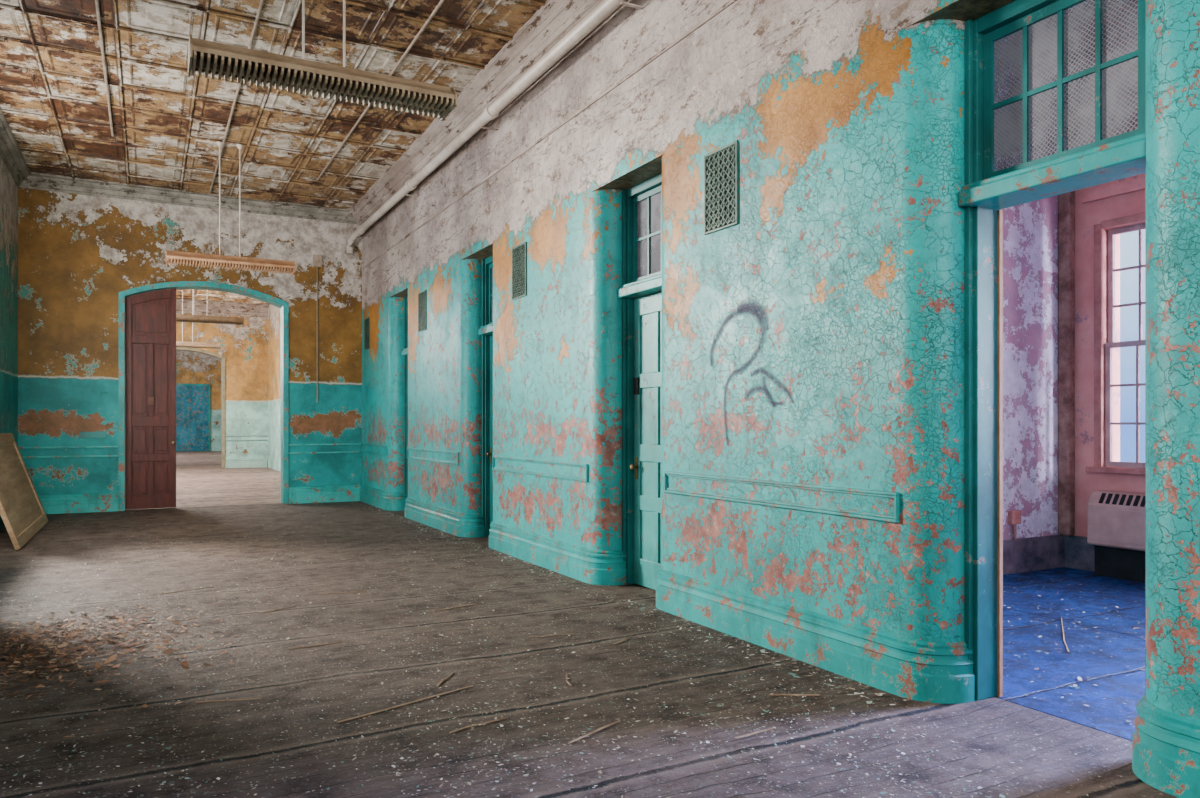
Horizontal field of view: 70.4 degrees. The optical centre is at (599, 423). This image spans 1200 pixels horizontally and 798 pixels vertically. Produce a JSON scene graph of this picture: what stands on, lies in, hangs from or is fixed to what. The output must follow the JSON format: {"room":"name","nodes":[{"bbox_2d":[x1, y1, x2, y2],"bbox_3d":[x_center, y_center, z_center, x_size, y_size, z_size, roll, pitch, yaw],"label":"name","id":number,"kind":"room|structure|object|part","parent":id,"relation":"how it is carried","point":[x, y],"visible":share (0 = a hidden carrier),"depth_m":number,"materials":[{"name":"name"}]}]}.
{"room":"abandoned hospital corridor","nodes":[
{"label":"abandoned hospital corridor","id":0,"kind":"room"},
{"bbox_2d":[0,156,17,445],"bbox_3d":[-4.050,-1.179,3.677,0.350,5.030,20.300,0,0,-28],"label":"wall","id":1,"kind":"structure","parent":0,"point":[8,187],"depth_m":11.61,"materials":[{"name":"paint"}]},
{"bbox_2d":[0,515,4,529],"bbox_3d":[-7.850,1.195,11.227,0.045,0.282,2.800,0,0,-28],"label":"baseboard","id":2,"kind":"structure","parent":1,"relation":"attached to","point":[2,525],"depth_m":10.76,"materials":[{"name":"teal paint"}]},
{"bbox_2d":[0,108,30,187],"bbox_3d":[-3.746,-3.579,3.669,0.180,0.230,20.000,0,0,-28],"label":"crown molding","id":3,"kind":"structure","parent":1,"relation":"attached to","point":[12,156],"depth_m":11.24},
{"bbox_2d":[18,188,361,510],"bbox_3d":[-6.230,-1.179,13.847,5.370,5.030,0.300,0,0,-28],"label":"wall","id":4,"kind":"structure","parent":0,"point":[77,252],"depth_m":13.06,"materials":[{"name":"orange paint"}]},
{"bbox_2d":[18,446,117,457],"bbox_3d":[-7.956,0.418,12.738,1.280,0.165,0.038,0,0,-28],"label":"trim","id":5,"kind":"structure","parent":4,"relation":"attached to","point":[60,446],"depth_m":12.73,"materials":[{"name":"teal wood"}]},
{"bbox_2d":[38,493,117,513],"bbox_3d":[-7.953,1.195,12.733,1.280,0.282,0.045,0,0,-28],"label":"baseboard","id":6,"kind":"structure","parent":4,"relation":"attached to","point":[94,502],"depth_m":12.79,"materials":[{"name":"teal paint"}]},
{"bbox_2d":[79,432,105,437],"bbox_3d":[-7.690,0.166,12.887,0.350,0.100,0.019,0,0,-28],"label":"wall plate","id":7,"kind":"object","parent":4,"relation":"attached to","point":[81,434],"visible":1,"depth_m":12.88,"materials":[{"name":"teal paint"}]},
{"bbox_2d":[125,288,175,508],"bbox_3d":[-7.050,-0.415,13.345,0.710,3.482,0.135,0,0,-28],"label":"door","id":8,"kind":"structure","parent":4,"relation":"in","point":[150,317],"depth_m":13.36,"materials":[{"name":"red wood"}]},
{"bbox_3d":[-7.051,-0.364,13.348,0.080,0.120,0.008,0,0,-28],"label":"plate","id":9,"kind":"part","parent":8,"relation":"part of","materials":[{"name":"brown metal"}]},
{"bbox_2d":[19,172,356,223],"bbox_3d":[-6.293,-3.579,13.541,4.970,0.230,0.180,0,0,-28],"label":"crown molding","id":10,"kind":"structure","parent":4,"relation":"attached to","point":[38,181],"depth_m":13.34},
{"bbox_2d":[119,281,288,510],"bbox_3d":[-6.375,-0.471,13.770,2.470,3.615,0.360,0,0,-28],"label":"door frame","id":11,"kind":"structure","parent":4,"relation":"attached to","point":[284,306],"depth_m":13.81,"materials":[{"name":"teal wood"}]},
{"bbox_2d":[313,255,321,266],"bbox_3d":[-4.790,-2.764,14.410,0.140,0.199,0.059,0,0,-28],"label":"junction box","id":12,"kind":"object","parent":4,"relation":"attached to","point":[317,259],"visible":1,"depth_m":14.38,"materials":[{"name":"paint"}]},
{"bbox_2d":[317,267,317,402],"bbox_3d":[-4.795,-1.514,14.419,0.022,2.300,0.022,0,0,-28],"label":"conduit","id":13,"kind":"object","parent":4,"relation":"attached to","point":[317,267],"visible":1,"depth_m":14.41,"materials":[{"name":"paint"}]},
{"bbox_2d":[289,485,360,503],"bbox_3d":[-4.679,1.195,14.478,1.180,0.282,0.045,0,0,-28],"label":"baseboard","id":14,"kind":"structure","parent":4,"relation":"attached to","point":[336,493],"depth_m":14.46,"materials":[{"name":"teal paint"}]},
{"bbox_2d":[289,443,360,453],"bbox_3d":[-4.682,0.418,14.483,1.180,0.165,0.038,0,0,-28],"label":"trim","id":15,"kind":"structure","parent":4,"relation":"attached to","point":[344,443],"depth_m":14.43,"materials":[{"name":"teal paint"}]},
{"bbox_2d":[176,350,220,450],"bbox_3d":[-20.986,-1.179,41.111,5.570,5.030,0.300,0,0,-28],"label":"wall","id":16,"kind":"structure","parent":0,"point":[191,367],"depth_m":41.87,"materials":[{"name":"yellow paint"}]},
{"bbox_2d":[176,383,209,451],"bbox_3d":[-19.883,-0.314,41.455,1.600,3.300,0.130,0,0,-28],"label":"door","id":17,"kind":"structure","parent":16,"relation":"in","point":[192,400],"depth_m":41.42,"materials":[{"name":"blue wood"}]},
{"bbox_2d":[176,313,267,466],"bbox_3d":[-12.344,-1.179,25.320,5.370,5.030,0.300,0,0,-28],"label":"wall","id":18,"kind":"structure","parent":0,"point":[244,348],"depth_m":25.92,"materials":[{"name":"paint"}]},
{"bbox_2d":[176,347,224,467],"bbox_3d":[-12.489,-0.471,25.242,2.470,3.615,0.360,0,0,-28],"label":"door frame","id":19,"kind":"structure","parent":18,"relation":"attached to","point":[222,358],"depth_m":25.64,"materials":[{"name":"beige wood"}]},
{"bbox_2d":[176,299,268,317],"bbox_3d":[-12.391,-3.489,24.983,4.970,0.410,0.250,0,0,-28],"label":"crown molding","id":20,"kind":"structure","parent":18,"relation":"attached to","point":[214,308],"depth_m":25.57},
{"bbox_2d":[225,458,266,467],"bbox_3d":[-10.793,1.195,25.951,1.180,0.282,0.045,0,0,-28],"label":"baseboard","id":21,"kind":"structure","parent":18,"relation":"attached to","point":[248,462],"depth_m":25.94,"materials":[{"name":"white paint"}]},
{"bbox_2d":[225,435,266,440],"bbox_3d":[-10.796,0.418,25.955,1.180,0.165,0.038,0,0,-28],"label":"trim","id":22,"kind":"structure","parent":18,"relation":"attached to","point":[225,435],"depth_m":25.95,"materials":[{"name":"grey paint"}]},
{"bbox_2d":[0,0,546,304],"bbox_3d":[-8.993,-3.714,18.607,5.770,0.160,51.300,0,0,-28],"label":"ceiling","id":23,"kind":"structure","parent":0,"point":[168,124],"depth_m":9.32,"materials":[{"name":"metal"}]},
{"bbox_2d":[95,0,113,136],"bbox_3d":[-3.298,-3.621,5.381,0.028,0.028,12.000,0,0,-28],"label":"conduit","id":24,"kind":"object","parent":23,"relation":"attached to","point":[96,1],"visible":1,"depth_m":8.48,"materials":[{"name":"metal"}]},
{"bbox_2d":[176,289,220,348],"bbox_3d":[-10.898,-2.829,22.521,1.530,1.611,0.310,0,0,-28],"label":"ceiling light","id":25,"kind":"object","parent":23,"relation":"hanging from","point":[179,344],"visible":0.63,"depth_m":22.54,"materials":[{"name":"metal"}]},
{"bbox_3d":[-11.025,-2.905,22.453,0.090,1.461,0.090,0,0,-28],"label":"hanger rod","id":26,"kind":"part","parent":25,"relation":"part of","materials":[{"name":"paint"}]},
{"bbox_3d":[-10.814,-2.905,22.566,0.090,1.461,0.090,0,0,-28],"label":"hanger rod","id":27,"kind":"part","parent":25,"relation":"part of","materials":[{"name":"paint"}]},
{"bbox_2d":[176,289,243,325],"bbox_3d":[-7.982,-2.829,17.049,1.530,1.611,0.310,0,0,-28],"label":"ceiling light","id":28,"kind":"object","parent":23,"relation":"hanging from","point":[180,318],"visible":0.84,"depth_m":17.05,"materials":[{"name":"metal"}]},
{"bbox_2d":[166,141,295,274],"bbox_3d":[-4.783,-2.829,11.049,1.530,1.611,0.310,0,0,-28],"label":"ceiling light","id":29,"kind":"object","parent":23,"relation":"hanging from","point":[269,265],"visible":1,"depth_m":11.00,"materials":[{"name":"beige metal"}]},
{"bbox_3d":[-4.911,-2.905,10.980,0.090,1.461,0.090,0,0,-28],"label":"hanger rod","id":30,"kind":"part","parent":29,"relation":"part of","materials":[{"name":"paint"}]},
{"bbox_3d":[-4.700,-2.905,11.093,0.090,1.461,0.090,0,0,-28],"label":"hanger rod","id":31,"kind":"part","parent":29,"relation":"part of","materials":[{"name":"paint"}]},
{"bbox_2d":[209,0,263,194],"bbox_3d":[-2.760,-3.621,7.028,0.028,0.028,14.400,0,0,-28],"label":"conduit","id":32,"kind":"object","parent":23,"relation":"attached to","point":[261,1],"visible":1,"depth_m":9.45,"materials":[{"name":"metal"}]},
{"bbox_2d":[188,0,456,120],"bbox_3d":[-1.656,-2.829,5.180,1.530,1.611,0.310,0,0,-28],"label":"ceiling light","id":33,"kind":"object","parent":23,"relation":"hanging from","point":[213,58],"visible":1,"depth_m":5.11,"materials":[{"name":"metal"}]},
{"bbox_3d":[-2.326,-2.102,4.823,0.012,0.155,0.310,0,0,-28],"label":"plate","id":34,"kind":"part","parent":33,"relation":"part of","materials":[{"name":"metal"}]},
{"bbox_3d":[-1.784,-2.905,5.112,0.090,1.461,0.090,0,0,-28],"label":"hanger rod","id":35,"kind":"part","parent":33,"relation":"part of","materials":[{"name":"paint"}]},
{"bbox_3d":[-1.572,-2.905,5.225,0.090,1.461,0.090,0,0,-28],"label":"hanger rod","id":36,"kind":"part","parent":33,"relation":"part of","materials":[{"name":"paint"}]},
{"bbox_3d":[-0.986,-2.102,5.537,0.012,0.155,0.310,0,0,-28],"label":"plate","id":37,"kind":"part","parent":33,"relation":"part of","materials":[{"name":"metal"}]},
{"bbox_2d":[316,0,444,180],"bbox_3d":[-1.183,-3.621,6.962,0.028,0.028,12.800,0,0,-28],"label":"conduit","id":38,"kind":"object","parent":23,"relation":"attached to","point":[440,3],"visible":1,"depth_m":8.54,"materials":[{"name":"metal"}]},
{"bbox_2d":[0,451,1177,797],"bbox_3d":[-7.118,1.386,19.606,10.020,0.100,51.300,0,0,-28],"label":"floor","id":39,"kind":"structure","parent":0,"point":[1060,753],"depth_m":4.36,"materials":[{"name":"brown wood"}]},
{"bbox_2d":[0,433,47,549],"bbox_3d":[-7.003,0.726,10.149,0.458,1.214,2.900,0,0,-28],"label":"board","id":40,"kind":"object","parent":39,"relation":"on","point":[22,513],"visible":1,"depth_m":10.22,"materials":[{"name":"brown wood"}]},
{"bbox_2d":[0,597,271,744],"bbox_3d":[-3.100,1.302,5.011,2.321,0.065,3.463,0,0,-28],"label":"debris pile","id":41,"kind":"object","parent":39,"relation":"on","point":[69,635],"visible":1,"depth_m":5.05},
{"bbox_2d":[161,587,210,593],"bbox_3d":[-3.303,1.331,6.813,0.400,0.005,0.010,0,0,-45],"label":"wood splinter","id":42,"kind":"object","parent":39,"relation":"on","point":[206,587],"visible":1,"depth_m":6.80,"materials":[{"name":"wood"}]},
{"bbox_2d":[194,698,260,702],"bbox_3d":[-1.793,1.331,4.097,0.300,0.005,0.013,0,0,-10],"label":"wood splinter","id":43,"kind":"object","parent":39,"relation":"on","point":[248,698],"visible":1,"depth_m":4.09,"materials":[{"name":"brown wood"}]},
{"bbox_2d":[259,606,294,613],"bbox_3d":[-2.314,1.331,6.105,0.021,0.005,0.300,0,0,33],"label":"wood splinter","id":44,"kind":"object","parent":39,"relation":"on","point":[290,606],"visible":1,"depth_m":6.09,"materials":[{"name":"wood"}]},
{"bbox_2d":[290,641,340,648],"bbox_3d":[-1.708,1.331,5.116,0.300,0.005,0.014,0,0,-33],"label":"wood splinter","id":45,"kind":"object","parent":39,"relation":"on","point":[338,641],"visible":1,"depth_m":5.11,"materials":[{"name":"wood"}]},
{"bbox_2d":[321,591,364,594],"bbox_3d":[-2.022,1.331,6.714,0.350,0.005,0.011,0,0,-21],"label":"wood splinter","id":46,"kind":"object","parent":39,"relation":"on","point":[354,591],"visible":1,"depth_m":6.71,"materials":[{"name":"wood"}]},
{"bbox_2d":[337,685,472,722],"bbox_3d":[-0.908,1.331,4.061,0.012,0.005,0.750,0,0,45],"label":"wood splinter","id":47,"kind":"object","parent":39,"relation":"on","point":[471,685],"visible":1,"depth_m":4.02,"materials":[{"name":"wood"}]},
{"bbox_2d":[436,672,453,686],"bbox_3d":[-0.809,1.331,4.441,0.019,0.005,0.250,0,0,10],"label":"wood splinter","id":48,"kind":"object","parent":39,"relation":"on","point":[448,676],"visible":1,"depth_m":4.42,"materials":[{"name":"wood"}]},
{"bbox_2d":[432,604,473,610],"bbox_3d":[-1.058,1.331,6.173,0.350,0.005,0.020,0,0,-42],"label":"wood splinter","id":49,"kind":"object","parent":39,"relation":"on","point":[469,604],"visible":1,"depth_m":6.16,"materials":[{"name":"wood"}]},
{"bbox_2d":[449,717,507,732],"bbox_3d":[-0.540,1.331,3.770,0.300,0.005,0.021,0,0,-41],"label":"wood splinter","id":50,"kind":"object","parent":39,"relation":"on","point":[504,717],"visible":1,"depth_m":3.76,"materials":[{"name":"wood"}]},
{"bbox_2d":[0,503,1087,797],"bbox_3d":[-3.240,1.328,7.559,4.636,0.012,13.221,0,0,-28],"label":"flakes","id":51,"kind":"object","parent":39,"relation":"on","point":[394,766],"visible":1,"depth_m":3.84,"materials":[{"name":"paint"}]},
{"bbox_2d":[528,633,573,636],"bbox_3d":[-0.307,1.331,5.353,0.300,0.005,0.019,0,0,-17],"label":"wood splinter","id":52,"kind":"object","parent":39,"relation":"on","point":[572,633],"visible":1,"depth_m":5.35,"materials":[{"name":"wood"}]},
{"bbox_2d":[568,720,619,743],"bbox_3d":[-0.022,1.331,3.684,0.012,0.005,0.351,0,0,39],"label":"wood splinter","id":53,"kind":"object","parent":39,"relation":"on","point":[598,729],"visible":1,"depth_m":3.67,"materials":[{"name":"beige wood"}]},
{"bbox_2d":[361,504,908,704],"bbox_3d":[-1.330,1.327,9.133,0.244,0.014,11.595,0,0,-28],"label":"flakes","id":54,"kind":"object","parent":39,"relation":"on","point":[711,636],"visible":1,"depth_m":5.31,"materials":[{"name":"teal paint"}]},
{"bbox_2d":[735,728,773,738],"bbox_3d":[0.664,1.331,3.662,0.220,0.005,0.013,0,0,-34],"label":"wood splinter","id":55,"kind":"object","parent":39,"relation":"on","point":[752,733],"visible":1,"depth_m":3.65,"materials":[{"name":"beige wood"}]},
{"bbox_2d":[769,694,819,695],"bbox_3d":[0.956,1.331,4.180,0.250,0.005,0.017,0,0,2],"label":"wood splinter","id":56,"kind":"object","parent":39,"relation":"on","point":[769,694],"visible":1,"depth_m":4.18,"materials":[{"name":"wood"}]},
{"bbox_2d":[1061,617,1068,651],"bbox_3d":[2.954,1.331,5.418,0.021,0.005,1.000,0,0,26],"label":"wood splinter","id":57,"kind":"object","parent":39,"relation":"on","point":[1061,617],"visible":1,"depth_m":5.30,"materials":[{"name":"beige wood"}]},
{"bbox_2d":[1003,576,1144,726],"bbox_3d":[3.443,1.327,5.236,3.411,0.015,3.618,0,0,-28],"label":"flakes","id":58,"kind":"object","parent":39,"relation":"on","point":[1078,677],"visible":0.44,"depth_m":5.17,"materials":[{"name":"white paint"}]},
{"bbox_2d":[1087,490,1144,582],"bbox_3d":[4.684,0.964,7.097,0.255,0.744,1.120,0,0,-28],"label":"heating unit","id":59,"kind":"object","parent":39,"relation":"on","point":[1115,519],"visible":0.6,"depth_m":7.32,"materials":[{"name":"metal"}]},
{"bbox_3d":[4.575,0.876,7.039,0.007,0.280,1.080,0,0,-28],"label":"panel","id":60,"kind":"part","parent":59,"relation":"part of","materials":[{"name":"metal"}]},
{"bbox_2d":[1098,493,1144,506],"bbox_3d":[4.606,0.649,7.055,0.062,0.087,0.912,0,0,-28],"label":"grille","id":61,"kind":"object","parent":59,"relation":"attached to","point":[1104,499],"depth_m":7.30,"materials":[{"name":"metal"}]},
{"bbox_2d":[268,0,1199,720],"bbox_3d":[-2.320,-1.179,11.795,0.400,5.030,33.000,0,0,-28],"label":"wall","id":62,"kind":"structure","parent":0,"point":[846,118],"depth_m":5.14,"materials":[{"name":"teal paint"}]},
{"bbox_2d":[364,317,369,349],"bbox_3d":[-3.946,-1.529,14.407,0.014,0.530,0.360,0,0,-28],"label":"air vent","id":63,"kind":"object","parent":62,"relation":"in","point":[367,320],"visible":1,"depth_m":14.38,"materials":[{"name":"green metal"}]},
{"bbox_2d":[365,318,368,348],"bbox_3d":[-3.948,-1.529,14.406,0.009,0.501,0.332,0,0,-28],"label":"lattice grille","id":64,"kind":"object","parent":63,"relation":"attached to","point":[367,319],"depth_m":14.37,"materials":[{"name":"green metal"}]},
{"bbox_2d":[362,444,386,455],"bbox_3d":[-3.714,0.416,13.975,0.030,0.150,1.720,0,0,-28],"label":"trim","id":65,"kind":"structure","parent":62,"relation":"attached to","point":[362,444],"depth_m":13.88,"materials":[{"name":"teal paint"}]},
{"bbox_2d":[360,485,405,510],"bbox_3d":[-3.584,1.195,13.928,0.265,0.282,2.045,0,0,-28],"label":"baseboard","id":66,"kind":"structure","parent":62,"relation":"attached to","point":[388,501],"depth_m":13.31,"materials":[{"name":"teal paint"}]},
{"bbox_2d":[401,297,407,497],"bbox_3d":[-2.780,-0.309,12.813,0.235,3.290,0.770,0,0,-28],"label":"door","id":67,"kind":"structure","parent":62,"relation":"in","point":[404,352],"depth_m":13.10,"materials":[{"name":"teal paint"}]},
{"bbox_2d":[418,290,426,331],"bbox_3d":[-2.409,-1.529,11.521,0.014,0.530,0.360,0,0,-28],"label":"air vent","id":68,"kind":"object","parent":62,"relation":"in","point":[422,296],"visible":1,"depth_m":11.50,"materials":[{"name":"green metal"}]},
{"bbox_2d":[407,448,458,464],"bbox_3d":[-2.219,0.416,11.169,0.030,0.150,2.260,0,0,-28],"label":"trim","id":69,"kind":"structure","parent":62,"relation":"attached to","point":[408,449],"depth_m":11.01,"materials":[{"name":"teal paint"}]},
{"bbox_2d":[404,497,484,536],"bbox_3d":[-2.132,1.195,11.204,0.265,0.282,2.770,0,0,-28],"label":"baseboard","id":70,"kind":"structure","parent":62,"relation":"attached to","point":[459,524],"depth_m":10.51,"materials":[{"name":"teal paint"}]},
{"bbox_2d":[478,255,492,536],"bbox_3d":[-1.167,-0.309,9.786,0.235,3.290,0.730,0,0,-28],"label":"door","id":71,"kind":"structure","parent":62,"relation":"in","point":[486,330],"depth_m":10.05,"materials":[{"name":"teal paint"}]},
{"bbox_3d":[-1.305,0.366,10.002,0.065,0.180,0.048,0,0,-28],"label":"knob","id":72,"kind":"part","parent":71,"relation":"part of","materials":[{"name":"gold metal"}]},
{"bbox_3d":[-1.152,-1.519,9.794,0.040,0.720,0.622,0,0,-28],"label":"transom sash","id":73,"kind":"part","parent":71,"relation":"part of","materials":[{"name":"teal paint"}]},
{"bbox_3d":[-1.152,-1.519,9.794,0.004,0.680,0.582,0,0,-28],"label":"transom glass","id":74,"kind":"part","parent":71,"relation":"part of","materials":[{"name":"grey"}]},
{"bbox_2d":[349,0,628,234],"bbox_3d":[0.450,-3.489,5.906,0.250,0.410,20.000,0,0,-28],"label":"crown molding","id":75,"kind":"structure","parent":62,"relation":"attached to","point":[554,20],"depth_m":8.94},
{"bbox_2d":[346,0,643,253],"bbox_3d":[0.432,-3.099,5.899,0.282,0.330,19.905,0,0,-28],"label":"pipe","id":76,"kind":"object","parent":62,"relation":"attached to","point":[605,8],"visible":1,"depth_m":8.30,"materials":[{"name":"metal"}]},
{"bbox_2d":[512,242,526,299],"bbox_3d":[-0.809,-1.529,8.521,0.014,0.530,0.360,0,0,-28],"label":"air vent","id":77,"kind":"object","parent":62,"relation":"in","point":[519,253],"visible":1,"depth_m":8.50,"materials":[{"name":"green metal"}]},
{"bbox_2d":[492,456,587,481],"bbox_3d":[-0.624,0.416,8.177,0.030,0.150,2.220,0,0,-28],"label":"trim","id":78,"kind":"structure","parent":62,"relation":"attached to","point":[493,457],"depth_m":7.99,"materials":[{"name":"teal wood"}]},
{"bbox_2d":[361,0,736,269],"bbox_3d":[0.555,-2.696,5.962,0.012,0.025,20.000,0,0,-28],"label":"trim","id":79,"kind":"structure","parent":62,"relation":"attached to","point":[729,2],"depth_m":7.16,"materials":[{"name":"white paint"}]},
{"bbox_2d":[489,521,626,584],"bbox_3d":[-0.538,1.195,8.212,0.265,0.282,2.730,0,0,-28],"label":"baseboard","id":80,"kind":"structure","parent":62,"relation":"attached to","point":[590,566],"depth_m":7.59,"materials":[{"name":"teal paint"}]},
{"bbox_2d":[618,173,661,589],"bbox_3d":[0.434,-0.309,6.781,0.235,3.290,0.800,0,0,-28],"label":"door","id":81,"kind":"structure","parent":62,"relation":"in","point":[641,294],"depth_m":6.99,"materials":[{"name":"teal paint"}]},
{"bbox_3d":[0.280,0.366,7.028,0.065,0.180,0.048,0,0,-28],"label":"knob","id":82,"kind":"part","parent":81,"relation":"part of","materials":[{"name":"gold metal"}]},
{"bbox_3d":[0.450,-1.519,6.789,0.040,0.720,0.692,0,0,-28],"label":"transom sash","id":83,"kind":"part","parent":81,"relation":"part of","materials":[{"name":"teal paint"}]},
{"bbox_3d":[0.450,-1.519,6.789,0.004,0.680,0.652,0,0,-28],"label":"transom glass","id":84,"kind":"part","parent":81,"relation":"part of","materials":[{"name":"grey glass"}]},
{"bbox_2d":[704,140,737,234],"bbox_3d":[0.785,-1.529,5.529,0.014,0.530,0.360,0,0,-28],"label":"air vent","id":85,"kind":"object","parent":62,"relation":"in","point":[720,165],"visible":1,"depth_m":5.52,"materials":[{"name":"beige metal"}]},
{"bbox_2d":[710,302,768,443],"bbox_3d":[0.872,-0.326,5.371,0.002,0.930,0.637,0,0,-28],"label":"graffiti","id":86,"kind":"object","parent":62,"relation":"attached to","point":[747,307],"visible":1,"depth_m":5.32,"materials":[{"name":"grey paint"}]},
{"bbox_2d":[745,369,792,405],"bbox_3d":[1.010,-0.225,5.112,0.003,0.259,0.478,0,0,-28],"label":"graffiti","id":87,"kind":"object","parent":62,"relation":"attached to","point":[763,371],"visible":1,"depth_m":5.13,"materials":[{"name":"grey paint"}]},
{"bbox_2d":[664,471,898,522],"bbox_3d":[0.977,0.416,5.172,0.030,0.150,2.150,0,0,-28],"label":"trim","id":88,"kind":"structure","parent":62,"relation":"attached to","point":[895,519],"depth_m":4.89,"materials":[{"name":"teal paint"}]},
{"bbox_2d":[656,567,974,703],"bbox_3d":[1.063,1.195,5.207,0.265,0.282,2.660,0,0,-28],"label":"baseboard","id":89,"kind":"structure","parent":62,"relation":"attached to","point":[923,671],"depth_m":4.59,"materials":[{"name":"teal paint"}]},
{"bbox_2d":[959,0,1145,700],"bbox_3d":[2.045,-0.309,3.775,0.250,3.290,0.880,0,0,-28],"label":"door frame","id":90,"kind":"structure","parent":62,"relation":"in","point":[986,190],"depth_m":4.02,"materials":[{"name":"teal paint"}]},
{"bbox_3d":[2.054,-1.519,3.780,0.040,0.720,0.772,0,0,-28],"label":"transom sash","id":91,"kind":"part","parent":90,"relation":"part of","materials":[{"name":"teal paint"}]},
{"bbox_3d":[2.054,-1.519,3.780,0.004,0.680,0.732,0,0,-28],"label":"transom glass","id":92,"kind":"part","parent":90,"relation":"part of","materials":[{"name":"grey glass"}]},
{"bbox_2d":[1132,694,1199,797],"bbox_3d":[3.701,1.195,0.258,0.265,0.282,6.975,0,0,-28],"label":"baseboard","id":93,"kind":"structure","parent":62,"relation":"attached to","point":[1165,744],"depth_m":3.09,"materials":[{"name":"teal paint"}]},
{"bbox_2d":[1198,520,1199,562],"bbox_3d":[3.693,0.416,0.076,0.030,0.150,6.660,0,0,-28],"label":"trim","id":94,"kind":"structure","parent":62,"relation":"attached to","point":[1199,520],"depth_m":3.00,"materials":[{"name":"teal paint"}]},
{"bbox_2d":[643,0,1133,210],"bbox_3d":[1.496,-3.744,9.579,4.250,0.100,15.100,0,0,-28],"label":"ceiling","id":95,"kind":"structure","parent":0,"point":[1107,1],"depth_m":7.63,"materials":[{"name":"paint"}]},
{"bbox_2d":[643,0,1144,536],"bbox_3d":[3.216,-1.179,10.496,0.350,5.030,15.100,0,0,-28],"label":"wall","id":96,"kind":"structure","parent":0,"point":[1087,215],"depth_m":7.80,"materials":[{"name":"paint"}]},
{"bbox_2d":[1058,26,1074,535],"bbox_3d":[4.339,-1.324,7.910,0.099,4.720,0.119,0,0,-28],"label":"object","id":97,"kind":"structure","parent":96,"relation":"attached to","point":[1066,201],"depth_m":7.87,"materials":[{"name":"brown paint"}]},
{"bbox_2d":[1064,535,1094,571],"bbox_3d":[5.424,1.186,5.950,0.030,0.300,4.600,0,0,-28],"label":"baseboard","id":98,"kind":"structure","parent":96,"relation":"attached to","point":[1079,554],"depth_m":7.82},
{"bbox_2d":[1081,176,1144,203],"bbox_3d":[4.804,-2.074,7.093,0.050,0.100,1.600,0,0,-28],"label":"trim","id":99,"kind":"structure","parent":96,"relation":"attached to","point":[1138,184],"depth_m":7.52,"materials":[{"name":"pink paint"}]},
{"bbox_2d":[1086,212,1144,474],"bbox_3d":[4.789,-0.694,7.215,0.200,2.260,1.250,0,0,-28],"label":"window","id":100,"kind":"structure","parent":96,"relation":"in","point":[1104,233],"depth_m":7.66,"materials":[{"name":"paint"}]},
{"bbox_3d":[4.814,-0.174,7.228,0.035,1.110,1.020,0,0,-28],"label":"sash","id":101,"kind":"part","parent":100,"relation":"part of","materials":[{"name":"paint"}]},
{"bbox_3d":[4.849,-1.219,7.247,0.035,1.060,1.020,0,0,-28],"label":"sash","id":102,"kind":"part","parent":100,"relation":"part of","materials":[{"name":"glass"}]},
{"bbox_2d":[997,25,1058,539],"bbox_3d":[2.587,-1.179,7.158,3.900,5.030,0.200,0,0,-28],"label":"wall","id":103,"kind":"structure","parent":0,"point":[1030,229],"depth_m":7.76,"materials":[{"name":"purple paint"}]},
{"bbox_2d":[1008,510,1020,539],"bbox_3d":[3.714,0.906,7.616,0.120,0.260,0.049,0,0,-28],"label":"outlet box","id":104,"kind":"object","parent":103,"relation":"attached to","point":[1014,516],"visible":1,"depth_m":7.59,"materials":[{"name":"paint"}]},
{"bbox_2d":[1003,535,1064,574],"bbox_3d":[2.628,1.186,7.050,3.870,0.300,0.030,0,0,-28],"label":"baseboard","id":105,"kind":"structure","parent":103,"relation":"attached to","point":[1042,552],"depth_m":7.73,"materials":[{"name":"grey paint"}]}
]}

